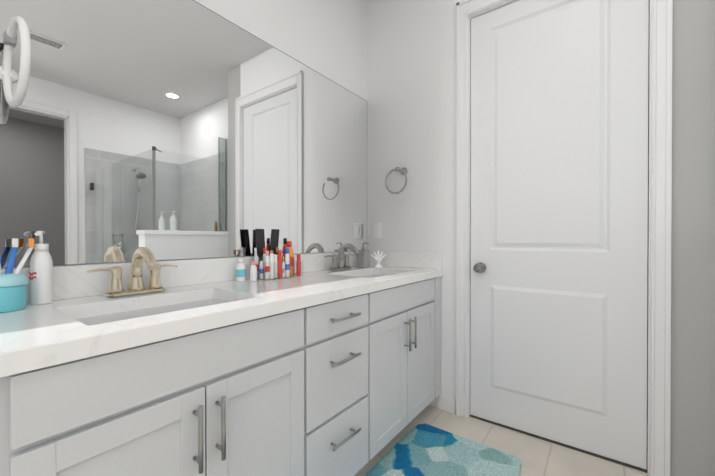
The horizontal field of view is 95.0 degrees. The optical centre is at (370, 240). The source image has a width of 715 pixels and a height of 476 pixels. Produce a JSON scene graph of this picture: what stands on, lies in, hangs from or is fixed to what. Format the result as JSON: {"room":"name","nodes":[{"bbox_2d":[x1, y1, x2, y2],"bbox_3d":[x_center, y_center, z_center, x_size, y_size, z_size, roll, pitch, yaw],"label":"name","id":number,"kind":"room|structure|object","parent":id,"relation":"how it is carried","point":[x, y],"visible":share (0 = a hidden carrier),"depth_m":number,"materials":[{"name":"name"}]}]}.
{"room":"bathroom","nodes":[
{"label":"bathroom","id":0,"kind":"room"},
{"bbox_2d":[1,252,355,302],"bbox_3d":[-0.582,0.132,1.647,0.020,0.107,1.948,0,0,35],"label":"backsplash","id":1,"kind":"structure","parent":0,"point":[69,282],"depth_m":1.35,"materials":[{"name":"white stone"}]},
{"bbox_2d":[1,0,366,268],"bbox_3d":[-1.070,-0.361,1.084,0.120,2.900,4.410,0,0,35],"label":"wall","id":2,"kind":"structure","parent":0,"point":[327,39],"depth_m":2.00,"materials":[{"name":"white paint"}]},
{"bbox_2d":[0,0,366,267],"bbox_3d":[-0.592,-0.479,1.644,0.005,1.110,1.949,0,0,35],"label":"mirror","id":3,"kind":"object","parent":2,"relation":"attached to","point":[174,129],"visible":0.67,"depth_m":1.32,"materials":[{"name":"grey mirror"}]},
{"bbox_2d":[0,16,30,106],"bbox_3d":[-0.978,-0.490,0.897,0.239,0.239,0.048,0,0,35],"label":"loop","id":4,"kind":"object","parent":3,"relation":"attached to","point":[8,75],"visible":1,"depth_m":0.89,"materials":[{"name":"white plastic"}]},
{"bbox_2d":[354,405,648,475],"bbox_3d":[1.354,1.149,-0.633,6.070,0.100,4.410,0,0,35],"label":"floor","id":5,"kind":"structure","parent":0,"point":[536,456],"depth_m":1.70,"materials":[{"name":"tile"}]},
{"bbox_2d":[0,275,442,475],"bbox_3d":[-0.332,0.658,1.476,0.630,0.858,1.941,0,0,35],"label":"bathroom vanity","id":6,"kind":"object","parent":5,"relation":"on","point":[326,364],"depth_m":0.95,"materials":[{"name":"grey paint"}]},
{"bbox_2d":[0,267,442,366],"bbox_3d":[-0.346,0.208,1.479,0.600,0.042,1.948,0,0,35],"label":"countertop","id":7,"kind":"structure","parent":6,"relation":"on","point":[33,333],"depth_m":0.93,"materials":[{"name":"white stone"}]},
{"bbox_2d":[0,238,33,312],"bbox_3d":[-1.001,0.091,0.893,0.102,0.196,0.124,0,0,35],"label":"toothbrush holder","id":8,"kind":"object","parent":7,"relation":"on","point":[13,289],"visible":1,"depth_m":0.89,"materials":[{"name":"teal plastic"}]},
{"bbox_2d":[29,231,52,304],"bbox_3d":[-0.990,0.080,0.983,0.055,0.219,0.052,0,0,35],"label":"lotion bottle","id":9,"kind":"object","parent":7,"relation":"on","point":[41,277],"visible":0.98,"depth_m":0.97,"materials":[{"name":"white plastic"}]},
{"bbox_2d":[84,247,179,298],"bbox_3d":[-0.784,0.104,1.128,0.177,0.168,0.272,0,0,35],"label":"faucet","id":10,"kind":"object","parent":7,"relation":"on","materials":[{"name":"gold metal"}]},
{"bbox_2d":[76,295,231,322],"bbox_3d":[-0.632,0.278,1.021,0.338,0.117,0.478,0,0,35],"label":"sink","id":11,"kind":"object","parent":7,"relation":"in","point":[197,300],"depth_m":1.09,"materials":[{"name":"white ceramic"}]},
{"bbox_2d":[236,229,303,281],"bbox_3d":[-0.497,0.064,1.613,0.130,0.244,0.326,0,0,35],"label":"toiletries","id":12,"kind":"object","parent":7,"relation":"on","point":[275,262],"visible":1,"depth_m":1.60,"materials":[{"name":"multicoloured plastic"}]},
{"bbox_2d":[324,243,359,270],"bbox_3d":[-0.140,0.100,2.033,0.177,0.168,0.272,0,0,35],"label":"faucet","id":13,"kind":"object","parent":7,"relation":"on","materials":[{"name":"silver metal"}]},
{"bbox_2d":[356,242,369,267],"bbox_3d":[-0.045,0.096,2.229,0.085,0.172,0.072,0,0,35],"label":"soap dispenser","id":14,"kind":"object","parent":7,"relation":"on","point":[363,259],"visible":1,"depth_m":2.21,"materials":[{"name":"grey"}]},
{"bbox_2d":[371,251,385,267],"bbox_3d":[0.052,0.124,2.240,0.095,0.116,0.064,0,0,35],"label":"holder","id":15,"kind":"object","parent":7,"relation":"on","point":[377,257],"visible":1,"depth_m":2.23,"materials":[{"name":"white ceramic"}]},
{"bbox_2d":[360,271,407,278],"bbox_3d":[0.012,0.273,1.925,0.338,0.117,0.478,0,0,35],"label":"sink","id":16,"kind":"object","parent":7,"relation":"in","point":[375,274],"depth_m":2.11,"materials":[{"name":"white ceramic"}]},
{"bbox_2d":[365,423,520,475],"bbox_3d":[0.177,1.078,1.292,0.580,0.018,1.191,0,0,35],"label":"rug","id":17,"kind":"object","parent":5,"relation":"on","point":[424,449],"visible":1,"depth_m":1.60,"materials":[{"name":"blue fabric"}]},
{"bbox_2d":[470,414,646,472],"bbox_3d":[1.006,1.082,1.849,0.840,0.006,0.188,0,0,35],"label":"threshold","id":18,"kind":"structure","parent":5,"relation":"on","point":[572,447],"depth_m":1.73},
{"bbox_2d":[367,0,714,475],"bbox_3d":[0.874,-0.367,2.106,1.860,2.900,0.490,0,0,35],"label":"wall","id":19,"kind":"structure","parent":0,"point":[411,86],"depth_m":2.06,"materials":[{"name":"white paint"}]},
{"bbox_2d":[373,222,381,238],"bbox_3d":[0.048,-0.074,2.388,0.074,0.118,0.010,0,0,35],"label":"switch plate","id":20,"kind":"object","parent":19,"relation":"attached to","point":[377,230],"visible":1,"depth_m":2.38,"materials":[{"name":"white plastic"}]},
{"bbox_2d":[385,167,407,193],"bbox_3d":[0.191,-0.411,2.232,0.171,0.191,0.095,0,0,35],"label":"towel ring","id":21,"kind":"object","parent":19,"relation":"attached to","point":[404,171],"visible":1,"depth_m":2.21,"materials":[{"name":"silver metal"}]},
{"bbox_2d":[370,251,441,266],"bbox_3d":[0.219,0.129,2.260,0.574,0.107,0.020,0,0,35],"label":"backsplash","id":22,"kind":"structure","parent":19,"relation":"attached to","point":[392,258],"depth_m":2.22,"materials":[{"name":"white stone"}]},
{"bbox_2d":[438,395,454,413],"bbox_3d":[0.399,1.054,-0.181,3.750,0.085,3.800,0,0,35],"label":"baseboard","id":23,"kind":"structure","parent":19,"relation":"attached to","point":[446,404],"depth_m":2.08,"materials":[{"name":"white wood"}]},
{"bbox_2d":[470,0,648,469],"bbox_3d":[0.945,-0.142,1.755,0.834,2.431,0.108,0,0,35],"label":"door","id":24,"kind":"structure","parent":19,"relation":"in","point":[559,190],"depth_m":1.73,"materials":[{"name":"white wood"}]},
{"bbox_2d":[456,0,672,475],"bbox_3d":[0.979,-0.190,1.803,0.990,2.550,0.164,0,0,35],"label":"door frame","id":25,"kind":"structure","parent":19,"relation":"attached to","point":[659,230],"depth_m":1.49,"materials":[{"name":"white wood"}]}
]}

